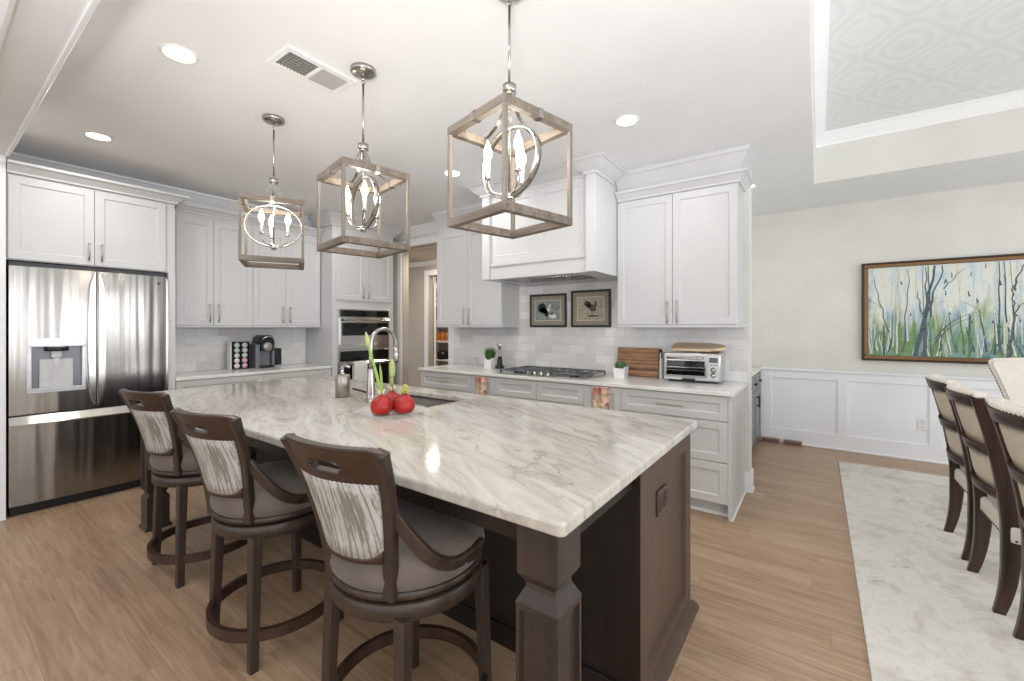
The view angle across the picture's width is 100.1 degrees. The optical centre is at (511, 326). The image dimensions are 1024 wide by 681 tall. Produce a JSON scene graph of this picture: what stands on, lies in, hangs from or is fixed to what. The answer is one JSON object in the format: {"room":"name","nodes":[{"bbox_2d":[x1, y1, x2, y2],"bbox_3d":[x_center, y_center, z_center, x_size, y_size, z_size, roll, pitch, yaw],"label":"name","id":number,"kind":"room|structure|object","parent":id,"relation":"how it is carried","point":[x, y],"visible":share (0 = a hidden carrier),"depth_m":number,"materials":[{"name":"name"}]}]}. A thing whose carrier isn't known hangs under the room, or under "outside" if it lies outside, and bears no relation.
{"room":"kitchen","nodes":[
{"label":"kitchen","id":0,"kind":"room"},
{"bbox_2d":[0,0,89,154],"bbox_3d":[0.090,-1.325,0.316,9.220,0.203,0.170,0,0,35],"label":"ceiling beam","id":1,"kind":"structure","parent":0,"point":[38,31],"depth_m":1.91,"materials":[{"name":"paint"}]},
{"bbox_2d":[0,155,5,520],"bbox_3d":[-4.265,-0.025,3.423,1.480,2.803,0.170,0,0,35],"label":"door frame","id":2,"kind":"structure","parent":1,"relation":"attached to","point":[2,157],"depth_m":3.05,"materials":[{"name":"paint"}]},
{"bbox_2d":[0,0,99,157],"bbox_3d":[0.050,-1.262,0.345,9.120,0.102,0.200,0,0,35],"label":"trim","id":3,"kind":"structure","parent":1,"relation":"attached to","point":[7,7],"depth_m":1.83,"materials":[{"name":"paint"}]},
{"bbox_2d":[409,265,436,386],"bbox_3d":[-1.460,0.142,6.735,5.000,2.470,0.930,0,0,35],"label":"wall","id":4,"kind":"structure","parent":0,"point":[416,274],"depth_m":7.27,"materials":[{"name":"paint"}]},
{"bbox_2d":[409,259,436,366],"bbox_3d":[-1.246,0.142,6.993,4.650,2.470,0.060,0,0,35],"label":"trim","id":5,"kind":"structure","parent":4,"relation":"attached to","point":[427,273],"depth_m":7.13,"materials":[{"name":"paint"}]},
{"bbox_2d":[433,277,435,365],"bbox_3d":[-1.439,0.262,7.600,0.117,2.210,0.800,0,0,-27],"label":"door","id":6,"kind":"structure","parent":4,"relation":"in","point":[434,278],"depth_m":7.23,"materials":[{"name":"paint"}]},
{"bbox_2d":[409,245,436,262],"bbox_3d":[-1.083,-1.133,7.264,5.000,0.080,2.230,0,0,35],"label":"wall","id":7,"kind":"structure","parent":0,"point":[427,253],"depth_m":6.47,"materials":[{"name":"paint"}]},
{"bbox_2d":[433,276,447,365],"bbox_3d":[-0.670,0.142,7.326,2.800,2.470,0.950,0,0,35],"label":"wall","id":8,"kind":"structure","parent":0,"point":[442,345],"depth_m":8.26,"materials":[{"name":"paint"}]},
{"bbox_2d":[0,439,948,680],"bbox_3d":[-0.710,1.427,1.673,12.100,0.100,12.100,0,0,35],"label":"floor","id":9,"kind":"structure","parent":0,"point":[774,587],"depth_m":2.17,"materials":[{"name":"brown wood"}]},
{"bbox_2d":[6,261,174,516],"bbox_3d":[-3.544,0.445,3.636,0.660,1.864,0.984,0,0,35],"label":"refrigerator","id":10,"kind":"object","parent":9,"relation":"on","point":[76,336],"depth_m":3.36,"materials":[{"name":"metal"}]},
{"bbox_2d":[6,159,189,273],"bbox_3d":[-3.519,-0.838,3.665,0.667,0.700,1.080,0,0,35],"label":"upper cabinet","id":11,"kind":"object","parent":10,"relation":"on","point":[54,216],"visible":0.98,"depth_m":3.41,"materials":[{"name":"paint"}]},
{"bbox_2d":[118,389,256,588],"bbox_3d":[-1.842,0.854,2.501,0.548,1.045,0.650,0,0,35],"label":"counter stool","id":12,"kind":"object","parent":9,"relation":"on","point":[171,461],"visible":0.73,"depth_m":2.28,"materials":[{"name":"brown wood"}]},
{"bbox_2d":[150,441,256,471],"bbox_3d":[-1.809,0.723,2.543,0.520,0.113,0.520,0,0,23],"label":"seat cushion","id":13,"kind":"object","parent":12,"relation":"on","point":[161,460],"depth_m":2.30,"materials":[{"name":"beige fabric"}]},
{"bbox_2d":[175,374,263,430],"bbox_3d":[-3.054,0.934,4.364,0.613,0.885,0.760,0,0,35],"label":"base cabinet","id":14,"kind":"object","parent":9,"relation":"on","point":[186,384],"visible":0.03,"depth_m":4.17,"materials":[{"name":"paint"}]},
{"bbox_2d":[175,363,331,380],"bbox_3d":[-2.838,0.477,4.680,0.586,0.030,1.531,0,0,35],"label":"countertop","id":15,"kind":"structure","parent":14,"relation":"on","point":[205,374],"depth_m":4.45,"materials":[{"name":"white stone"}]},
{"bbox_2d":[227,341,248,369],"bbox_3d":[-3.029,0.312,4.742,0.100,0.300,0.187,0,0,35],"label":"rack","id":16,"kind":"object","parent":15,"relation":"on","point":[230,345],"visible":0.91,"depth_m":4.74,"materials":[{"name":"silver plastic"}]},
{"bbox_2d":[249,335,280,367],"bbox_3d":[-2.829,0.278,4.947,0.248,0.368,0.300,0,0,35],"label":"coffee maker","id":17,"kind":"object","parent":15,"relation":"on","point":[263,353],"visible":0.98,"depth_m":4.88,"materials":[{"name":"black plastic"}]},
{"bbox_2d":[260,365,273,367],"bbox_3d":[-2.808,0.451,4.893,0.095,0.022,0.145,0,0,35],"label":"drip tray","id":18,"kind":"object","parent":17,"relation":"on","point":[261,366],"depth_m":4.88,"materials":[{"name":"black plastic"}]},
{"bbox_2d":[169,408,343,674],"bbox_3d":[-1.113,0.854,1.939,0.548,1.045,0.650,0,0,35],"label":"counter stool","id":19,"kind":"object","parent":9,"relation":"on","point":[248,500],"visible":0.89,"depth_m":1.73,"materials":[{"name":"brown wood"}]},
{"bbox_2d":[209,460,310,518],"bbox_3d":[-1.081,0.723,1.981,0.520,0.113,0.520,0,0,25],"label":"seat cushion","id":20,"kind":"object","parent":19,"relation":"on","point":[290,500],"depth_m":1.76,"materials":[{"name":"beige fabric"}]},
{"bbox_2d":[264,368,330,380],"bbox_3d":[-2.609,0.934,4.987,0.613,0.885,0.770,0,0,35],"label":"base cabinet","id":21,"kind":"object","parent":9,"relation":"on","point":[317,372],"visible":0.07,"depth_m":4.81,"materials":[{"name":"paint"}]},
{"bbox_2d":[306,210,403,383],"bbox_3d":[-2.090,0.006,5.652,0.687,2.742,1.105,0,0,35],"label":"tall cabinet","id":22,"kind":"object","parent":9,"relation":"on","point":[346,281],"visible":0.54,"depth_m":5.33,"materials":[{"name":"paint"}]},
{"bbox_2d":[337,309,389,349],"bbox_3d":[-1.860,0.027,5.472,0.094,0.500,0.760,0,0,35],"label":"microwave","id":23,"kind":"object","parent":22,"relation":"in","point":[352,324],"visible":0.97,"depth_m":5.41,"materials":[{"name":"metal"}]},
{"bbox_2d":[337,348,390,383],"bbox_3d":[-1.856,0.669,5.469,0.104,0.775,0.760,0,0,35],"label":"oven","id":24,"kind":"object","parent":22,"relation":"in","point":[380,355],"visible":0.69,"depth_m":5.48,"materials":[{"name":"metal"}]},
{"bbox_2d":[352,361,366,380],"bbox_3d":[-1.893,0.611,5.342,0.039,0.372,0.190,0,0,35],"label":"dish towel","id":25,"kind":"object","parent":24,"relation":"hanging from","point":[359,369],"visible":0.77,"depth_m":5.32,"materials":[{"name":"white fabric"}]},
{"bbox_2d":[280,433,491,680],"bbox_3d":[-0.388,0.846,1.440,0.548,1.061,0.650,0,0,35],"label":"counter stool","id":26,"kind":"object","parent":9,"relation":"on","point":[388,558],"visible":0.99,"depth_m":1.24,"materials":[{"name":"brown wood"}]},
{"bbox_2d":[330,498,483,592],"bbox_3d":[-0.355,0.713,1.482,0.520,0.115,0.520,0,0,27],"label":"seat cushion","id":27,"kind":"object","parent":26,"relation":"on","point":[456,545],"depth_m":1.27,"materials":[{"name":"beige fabric"}]},
{"bbox_2d":[138,395,698,680],"bbox_3d":[-0.828,0.939,2.529,3.334,0.876,1.334,0,0,35],"label":"kitchen island","id":28,"kind":"object","parent":9,"relation":"on","point":[608,599],"visible":0.43,"depth_m":1.59,"materials":[{"name":"brown wood"}]},
{"bbox_2d":[140,376,696,537],"bbox_3d":[-0.851,0.481,2.547,3.375,0.038,1.385,0,0,35],"label":"island countertop","id":29,"kind":"structure","parent":28,"relation":"on","point":[545,467],"depth_m":1.81,"materials":[{"name":"white stone"}]},
{"bbox_2d":[335,364,349,397],"bbox_3d":[-1.120,0.354,2.838,0.094,0.216,0.094,0,0,-22],"label":"soap dispenser","id":30,"kind":"object","parent":29,"relation":"on","point":[342,381],"visible":1,"depth_m":2.80,"materials":[{"name":"metal"}]},
{"bbox_2d":[352,327,398,402],"bbox_3d":[-0.837,0.231,2.686,0.080,0.462,0.308,0,0,45],"label":"faucet","id":31,"kind":"object","parent":29,"relation":"on","point":[370,396],"visible":0.91,"depth_m":2.63,"materials":[{"name":"silver metal"}]},
{"bbox_3d":[-0.646,0.451,2.301,0.371,0.020,0.371,0,0,35],"label":"glass platter","id":32,"kind":"object","parent":29,"relation":"on","visible":0},
{"bbox_2d":[365,332,391,414],"bbox_3d":[-0.693,0.239,2.251,0.129,0.430,0.110,0,0,35],"label":"bulb","id":33,"kind":"object","parent":32,"relation":"on","point":[381,404],"visible":1,"depth_m":2.23,"materials":[{"name":"red plant"}]},
{"bbox_2d":[385,358,399,409],"bbox_3d":[-0.666,0.314,2.379,0.100,0.280,0.100,0,0,13],"label":"bulb","id":34,"kind":"object","parent":32,"relation":"on","point":[392,395],"visible":0.73,"depth_m":2.37,"materials":[{"name":"plant"}]},
{"bbox_2d":[394,384,414,412],"bbox_3d":[-0.571,0.378,2.278,0.110,0.151,0.110,0,0,35],"label":"bulb","id":35,"kind":"object","parent":32,"relation":"on","point":[404,403],"visible":1,"depth_m":2.24,"materials":[{"name":"red wax"}]},
{"bbox_2d":[656,484,666,516],"bbox_3d":[0.616,0.712,1.766,0.012,0.100,0.120,0,0,35],"label":"outlet","id":36,"kind":"object","parent":28,"relation":"attached to","point":[661,490],"depth_m":1.74,"materials":[{"name":"brown plastic"}]},
{"bbox_2d":[660,493,662,511],"bbox_3d":[0.604,0.712,1.738,0.005,0.066,0.040,0,0,35],"label":"receptacle","id":37,"kind":"object","parent":28,"relation":"attached to","point":[661,494],"depth_m":1.73,"materials":[{"name":"brown plastic"}]},
{"bbox_2d":[664,489,666,506],"bbox_3d":[0.638,0.712,1.785,0.005,0.066,0.040,0,0,35],"label":"receptacle","id":38,"kind":"object","parent":28,"relation":"attached to","point":[665,490],"depth_m":1.78,"materials":[{"name":"brown plastic"}]},
{"bbox_2d":[436,284,447,365],"bbox_3d":[-0.901,0.277,7.743,1.500,2.200,0.320,0,0,35],"label":"shelf","id":39,"kind":"object","parent":9,"relation":"on","point":[437,328],"visible":0.06,"depth_m":8.23,"materials":[{"name":"paint"}]},
{"bbox_2d":[436,332,440,340],"bbox_3d":[-1.370,0.179,8.015,0.104,0.156,0.101,0,0,35],"label":"jar","id":40,"kind":"object","parent":39,"relation":"on","point":[437,333],"visible":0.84,"depth_m":7.97,"materials":[{"name":"orange glass"}]},
{"bbox_2d":[437,349,447,359],"bbox_3d":[-1.280,0.507,7.952,0.207,0.180,0.207,0,0,35],"label":"stock pot","id":41,"kind":"object","parent":39,"relation":"on","point":[441,355],"visible":0.96,"depth_m":7.87,"materials":[{"name":"black metal"}]},
{"bbox_2d":[440,332,445,340],"bbox_3d":[-1.272,0.179,7.946,0.104,0.156,0.101,0,0,35],"label":"jar","id":42,"kind":"object","parent":39,"relation":"on","point":[442,335],"visible":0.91,"depth_m":7.90,"materials":[{"name":"orange glass"}]},
{"bbox_2d":[421,371,470,392],"bbox_3d":[-0.543,0.934,4.917,0.755,0.885,0.718,0,0,35],"label":"base cabinet","id":43,"kind":"object","parent":9,"relation":"on","point":[429,379],"visible":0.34,"depth_m":4.64,"materials":[{"name":"paint"}]},
{"bbox_2d":[471,375,495,395],"bbox_3d":[-0.099,0.934,4.623,0.310,0.885,0.682,0,0,35],"label":"base cabinet","id":44,"kind":"object","parent":9,"relation":"on","point":[490,380],"visible":0.14,"depth_m":4.31,"materials":[{"name":"paint"}]},
{"bbox_2d":[475,376,486,394],"bbox_3d":[-0.312,0.677,4.341,0.140,0.344,0.022,0,0,35],"label":"dish towel","id":45,"kind":"object","parent":44,"relation":"hanging from","point":[480,382],"visible":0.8,"depth_m":4.32,"materials":[{"name":"fabric"}]},
{"bbox_2d":[495,377,583,406],"bbox_3d":[0.412,0.934,4.237,0.970,0.885,0.718,0,0,35],"label":"base cabinet","id":46,"kind":"object","parent":9,"relation":"on","point":[533,390],"visible":0.24,"depth_m":3.94,"materials":[{"name":"paint"}]},
{"bbox_2d":[584,385,620,410],"bbox_3d":[0.951,0.934,3.874,0.330,0.885,0.682,0,0,35],"label":"base cabinet","id":47,"kind":"object","parent":9,"relation":"on","point":[614,392],"visible":0.12,"depth_m":3.56,"materials":[{"name":"paint"}]},
{"bbox_2d":[593,386,609,409],"bbox_3d":[0.746,0.673,3.586,0.140,0.344,0.022,0,0,35],"label":"dish towel","id":48,"kind":"object","parent":47,"relation":"hanging from","point":[600,394],"visible":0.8,"depth_m":3.58,"materials":[{"name":"multicoloured fabric"}]},
{"bbox_2d":[621,388,745,521],"bbox_3d":[1.411,0.934,3.524,0.824,0.885,0.718,0,0,35],"label":"base cabinet","id":49,"kind":"object","parent":9,"relation":"on","point":[717,444],"visible":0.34,"depth_m":3.16,"materials":[{"name":"paint"}]},
{"bbox_2d":[418,363,746,396],"bbox_3d":[0.443,0.477,4.219,3.222,0.030,0.700,0,0,35],"label":"countertop","id":50,"kind":"structure","parent":49,"relation":"on","point":[723,388],"depth_m":3.64,"materials":[{"name":"white stone"}]},
{"bbox_2d":[483,346,496,367],"bbox_3d":[-0.245,0.339,4.849,0.205,0.246,0.193,0,0,35],"label":"potted grass","id":51,"kind":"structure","parent":50,"relation":"on","point":[490,361],"depth_m":4.80,"materials":[{"name":"white ceramic"}]},
{"bbox_2d":[495,343,503,368],"bbox_3d":[-0.137,0.318,4.802,0.099,0.288,0.098,0,0,35],"label":"corkscrew","id":52,"kind":"object","parent":50,"relation":"on","point":[499,365],"visible":0.99,"depth_m":4.78,"materials":[{"name":"black plastic"}]},
{"bbox_2d":[499,366,606,379],"bbox_3d":[0.390,0.439,4.181,0.920,0.046,0.500,0,0,35],"label":"gas cooktop","id":53,"kind":"object","parent":50,"relation":"in","point":[550,372],"visible":1,"depth_m":4.08,"materials":[{"name":"metal"}]},
{"bbox_2d":[613,361,628,377],"bbox_3d":[0.999,0.386,3.931,0.116,0.151,0.104,0,0,35],"label":"potted succulent","id":54,"kind":"object","parent":50,"relation":"on","point":[620,369],"visible":1,"depth_m":3.90,"materials":[{"name":"white ceramic"}]},
{"bbox_2d":[617,347,658,376],"bbox_3d":[1.187,0.329,4.058,0.400,0.261,0.079,0,0,35],"label":"cutting board","id":55,"kind":"object","parent":50,"relation":"on","point":[640,361],"visible":0.73,"depth_m":4.03,"materials":[{"name":"brown wood"}]},
{"bbox_2d":[658,349,664,377],"bbox_3d":[1.364,0.331,3.905,0.036,0.263,0.117,0,0,35],"label":"serving board","id":56,"kind":"object","parent":50,"relation":"on","point":[661,354],"visible":0.98,"depth_m":3.88,"materials":[{"name":"white stone"}]},
{"bbox_2d":[664,351,723,383],"bbox_3d":[1.540,0.340,3.642,0.440,0.245,0.314,0,0,33],"label":"toaster oven","id":57,"kind":"object","parent":50,"relation":"on","point":[678,365],"visible":1,"depth_m":3.54,"materials":[{"name":"silver metal"}]},
{"bbox_2d":[700,351,719,353],"bbox_3d":[1.655,0.211,3.586,0.140,0.012,0.120,0,0,32],"label":"trivet","id":58,"kind":"object","parent":57,"relation":"on","point":[716,352],"visible":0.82,"depth_m":3.55,"materials":[{"name":"brown wood"}]},
{"bbox_2d":[672,343,725,351],"bbox_3d":[1.595,0.172,3.669,0.413,0.065,0.170,0,0,34],"label":"board","id":59,"kind":"object","parent":58,"relation":"on","point":[704,347],"visible":1,"depth_m":3.64,"materials":[{"name":"brown wood"}]},
{"bbox_2d":[752,367,761,446],"bbox_3d":[2.258,0.935,4.641,0.656,0.883,1.800,0,0,35],"label":"base cabinet","id":60,"kind":"object","parent":9,"relation":"on","point":[756,372],"visible":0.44,"depth_m":4.84,"materials":[{"name":"grey paint"}]},
{"bbox_2d":[762,436,779,443],"bbox_3d":[3.093,1.352,5.128,0.180,0.050,0.074,0,0,35],"label":"floor vent","id":61,"kind":"object","parent":9,"relation":"in","point":[764,439],"visible":1,"depth_m":5.11,"materials":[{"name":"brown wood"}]},
{"bbox_2d":[783,439,801,446],"bbox_3d":[3.272,1.352,5.000,0.180,0.050,0.074,0,0,35],"label":"floor vent","id":62,"kind":"object","parent":9,"relation":"in","point":[785,441],"visible":1,"depth_m":4.97,"materials":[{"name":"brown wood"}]},
{"bbox_2d":[838,461,1023,680],"bbox_3d":[3.306,1.372,1.603,3.180,0.008,4.550,0,0,35],"label":"area rug","id":63,"kind":"object","parent":9,"relation":"on","point":[926,617],"visible":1,"depth_m":2.25,"materials":[{"name":"beige carpet"}]},
{"bbox_2d":[925,374,972,560],"bbox_3d":[2.943,0.843,2.593,0.639,1.049,0.506,0,0,35],"label":"dining chair","id":64,"kind":"object","parent":63,"relation":"on","point":[960,481],"visible":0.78,"depth_m":2.66,"materials":[{"name":"brown wood"}]},
{"bbox_2d":[945,383,1020,615],"bbox_3d":[2.604,0.843,2.126,0.639,1.049,0.506,0,0,35],"label":"dining chair","id":65,"kind":"object","parent":63,"relation":"on","point":[994,501],"visible":0.96,"depth_m":2.08,"materials":[{"name":"brown wood"}]},
{"bbox_2d":[986,397,1023,640],"bbox_3d":[2.259,0.843,1.607,0.639,1.049,0.506,0,0,35],"label":"dining chair","id":66,"kind":"object","parent":63,"relation":"on","point":[1007,417],"visible":1,"depth_m":1.78,"materials":[{"name":"brown wood"}]},
{"bbox_2d":[988,358,1023,407],"bbox_3d":[3.809,0.798,2.869,0.723,1.140,0.736,0,0,35],"label":"dining table","id":67,"kind":"object","parent":63,"relation":"on","point":[1008,373],"visible":0.35,"depth_m":3.24,"materials":[{"name":"white stone"}]},
{"bbox_2d":[484,358,496,367],"bbox_3d":[-0.244,0.405,4.842,0.112,0.114,0.100,0,0,35],"label":"pot","id":68,"kind":"object","parent":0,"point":[488,362],"depth_m":4.80,"materials":[{"name":"white ceramic"}]},
{"bbox_2d":[13,0,1023,227],"bbox_3d":[1.516,-1.396,2.969,9.980,0.060,5.805,0,0,35],"label":"ceiling","id":69,"kind":"structure","parent":0,"point":[699,77],"depth_m":2.54,"materials":[{"name":"paint"}]},
{"bbox_2d":[83,131,113,140],"bbox_3d":[-2.958,-1.361,3.068,0.162,0.008,0.162,0,0,35],"label":"recessed light","id":70,"kind":"object","parent":69,"relation":"in","point":[94,135],"visible":1,"depth_m":3.06,"materials":[{"name":"white plastic"}]},
{"bbox_2d":[158,44,198,63],"bbox_3d":[-1.664,-1.361,2.145,0.162,0.008,0.162,0,0,35],"label":"recessed light","id":71,"kind":"object","parent":69,"relation":"in","point":[177,53],"visible":1,"depth_m":2.14,"materials":[{"name":"white plastic"}]},
{"bbox_2d":[238,113,303,269],"bbox_3d":[-1.560,-0.884,2.808,0.361,0.962,0.361,0,0,-26],"label":"lantern pendant","id":72,"kind":"object","parent":69,"relation":"hanging from","point":[272,119],"visible":1,"depth_m":2.77,"materials":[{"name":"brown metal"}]},
{"bbox_2d":[266,44,355,94],"bbox_3d":[-1.062,-1.359,2.287,0.220,0.012,0.380,0,0,35],"label":"ceiling vent","id":73,"kind":"object","parent":69,"relation":"in","point":[289,59],"visible":1,"depth_m":2.26,"materials":[{"name":"white plastic"}]},
{"bbox_2d":[276,52,317,75],"bbox_3d":[-1.110,-1.360,2.219,0.150,0.006,0.153,0,0,35],"label":"grille","id":74,"kind":"object","parent":73,"relation":"attached to","point":[294,63],"depth_m":2.22,"materials":[{"name":"white metal"}]},
{"bbox_2d":[317,62,409,258],"bbox_3d":[-0.790,-0.884,2.277,0.361,0.962,0.361,0,0,-42],"label":"lantern pendant","id":75,"kind":"object","parent":69,"relation":"hanging from","point":[360,70],"visible":1,"depth_m":2.25,"materials":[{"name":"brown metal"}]},
{"bbox_2d":[443,170,460,176],"bbox_3d":[-0.529,-1.361,3.804,0.162,0.008,0.162,0,0,35],"label":"recessed light","id":76,"kind":"object","parent":69,"relation":"in","point":[455,172],"visible":0.63,"depth_m":3.80,"materials":[{"name":"white plastic"}]},
{"bbox_2d":[447,0,572,238],"bbox_3d":[-0.011,-0.884,1.721,0.361,0.962,0.361,0,0,-42],"label":"lantern pendant","id":77,"kind":"object","parent":69,"relation":"hanging from","point":[506,101],"visible":1,"depth_m":1.70,"materials":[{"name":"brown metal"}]},
{"bbox_2d":[614,115,638,126],"bbox_3d":[0.758,-1.361,2.837,0.162,0.008,0.162,0,0,35],"label":"recessed light","id":78,"kind":"object","parent":69,"relation":"in","point":[625,120],"visible":1,"depth_m":2.83,"materials":[{"name":"white plastic"}]},
{"bbox_2d":[393,171,751,471],"bbox_3d":[-0.034,0.005,5.067,5.020,2.743,0.128,0,0,35],"label":"wall","id":79,"kind":"structure","parent":0,"point":[593,348],"depth_m":4.45,"materials":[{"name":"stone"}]},
{"bbox_2d":[397,235,453,384],"bbox_3d":[-1.195,0.082,5.816,1.100,2.590,0.018,0,0,35],"label":"trim","id":80,"kind":"structure","parent":79,"relation":"attached to","point":[431,239],"depth_m":6.08,"materials":[{"name":"paint"}]},
{"bbox_2d":[432,202,518,326],"bbox_3d":[-0.435,-0.680,5.021,0.983,1.370,0.430,0,0,35],"label":"upper cabinet","id":81,"kind":"object","parent":79,"relation":"attached to","point":[464,299],"visible":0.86,"depth_m":4.90,"materials":[{"name":"paint"}]},
{"bbox_2d":[465,152,624,285],"bbox_3d":[0.391,-0.905,4.121,1.420,0.920,0.913,0,0,35],"label":"range hood","id":82,"kind":"object","parent":79,"relation":"attached to","point":[584,251],"visible":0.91,"depth_m":3.78,"materials":[{"name":"paint"}]},
{"bbox_2d":[530,293,566,326],"bbox_3d":[0.390,-0.178,4.671,0.460,0.360,0.024,0,0,35],"label":"framed print","id":83,"kind":"object","parent":79,"relation":"attached to","point":[546,310],"visible":1,"depth_m":4.66,"materials":[{"name":"black wood"}]},
{"bbox_2d":[571,289,610,326],"bbox_3d":[0.801,-0.188,4.379,0.438,0.380,0.024,0,0,35],"label":"framed print","id":84,"kind":"object","parent":79,"relation":"attached to","point":[589,308],"visible":1,"depth_m":4.37,"materials":[{"name":"beige paper"}]},
{"bbox_2d":[615,144,755,327],"bbox_3d":[1.460,-0.680,3.675,1.059,1.370,0.420,0,0,35],"label":"upper cabinet","id":85,"kind":"object","parent":79,"relation":"attached to","point":[680,222],"visible":1,"depth_m":3.54,"materials":[{"name":"paint"}]},
{"bbox_2d":[745,468,754,492],"bbox_3d":[2.001,1.290,3.613,0.062,0.175,0.134,0,0,35],"label":"baseboard","id":86,"kind":"structure","parent":79,"relation":"attached to","point":[749,476],"depth_m":3.56,"materials":[{"name":"paint"}]},
{"bbox_2d":[752,181,1023,439],"bbox_3d":[4.804,0.005,4.066,5.900,2.743,0.120,0,0,35],"label":"wall","id":87,"kind":"structure","parent":0,"point":[807,263],"depth_m":4.77,"materials":[{"name":"paint"}]},
{"bbox_2d":[761,367,1002,464],"bbox_3d":[5.053,0.934,3.794,4.960,0.885,0.034,0,0,35],"label":"wainscoting","id":88,"kind":"structure","parent":87,"relation":"attached to","point":[870,413],"depth_m":4.71,"materials":[{"name":"paint"}]},
{"bbox_2d":[917,418,927,430],"bbox_3d":[4.212,1.002,4.402,0.080,0.120,0.009,0,0,35],"label":"wall outlet","id":89,"kind":"object","parent":87,"relation":"attached to","point":[922,424],"visible":1,"depth_m":4.40,"materials":[{"name":"white plastic"}]},
{"bbox_2d":[920,420,924,428],"bbox_3d":[4.210,1.002,4.399,0.036,0.090,0.003,0,0,35],"label":"receptacle","id":90,"kind":"object","parent":89,"relation":"attached to","point":[922,422],"depth_m":4.40,"materials":[{"name":"white plastic"}]},
{"bbox_2d":[861,253,1023,363],"bbox_3d":[4.543,-0.164,4.150,1.803,1.045,0.045,0,0,35],"label":"framed painting","id":91,"kind":"object","parent":87,"relation":"attached to","point":[963,310],"visible":1,"depth_m":4.30,"materials":[{"name":"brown paint"}]},
{"bbox_2d":[810,0,1023,183],"bbox_3d":[3.044,-1.589,1.366,3.530,0.447,4.360,0,0,35],"label":"tray ceiling side","id":92,"kind":"structure","parent":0,"point":[998,133],"depth_m":3.64,"materials":[{"name":"paint"}]},
{"bbox_2d":[811,0,1023,148],"bbox_3d":[3.044,-1.758,1.366,3.430,0.110,4.260,0,0,35],"label":"trim","id":93,"kind":"structure","parent":92,"relation":"attached to","point":[820,9],"depth_m":3.46,"materials":[{"name":"paint"}]},
{"bbox_2d":[825,0,1023,130],"bbox_3d":[3.044,-1.838,1.366,3.530,0.050,4.360,0,0,35],"label":"ceiling","id":94,"kind":"structure","parent":0,"point":[887,58],"depth_m":2.85,"materials":[{"name":"paint"}]},
{"bbox_3d":[-3.075,0.006,4.997,0.150,2.743,3.775,0,0,35],"label":"wall","id":95,"kind":"structure","parent":0,"visible":0},
{"bbox_2d":[175,209,175,327],"bbox_3d":[-3.365,-0.559,4.159,0.350,1.128,0.069,0,0,35],"label":"trim","id":96,"kind":"structure","parent":95,"relation":"attached to","point":[175,209],"depth_m":4.08,"materials":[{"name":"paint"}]},
{"bbox_2d":[6,152,437,239],"bbox_3d":[-2.466,-1.279,4.490,1.430,0.173,3.654,0,0,35],"label":"trim","id":97,"kind":"structure","parent":95,"relation":"attached to","point":[196,198],"depth_m":4.32,"materials":[{"name":"paint"}]},
{"bbox_2d":[175,327,305,371],"bbox_3d":[-3.080,0.231,4.853,0.008,0.462,1.535,0,0,35],"label":"backsplash","id":98,"kind":"structure","parent":95,"relation":"attached to","point":[196,349],"depth_m":4.69,"materials":[{"name":"tile"}]},
{"bbox_2d":[175,202,254,327],"bbox_3d":[-3.122,-0.592,4.450,0.402,1.193,0.683,0,0,35],"label":"upper cabinet","id":99,"kind":"object","parent":98,"relation":"attached to","point":[214,288],"visible":0.91,"depth_m":4.33,"materials":[{"name":"paint"}]},
{"bbox_2d":[252,217,322,326],"bbox_3d":[-2.699,-0.592,5.043,0.402,1.193,0.773,0,0,35],"label":"upper cabinet","id":100,"kind":"object","parent":98,"relation":"attached to","point":[281,297],"visible":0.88,"depth_m":4.94,"materials":[{"name":"paint"}]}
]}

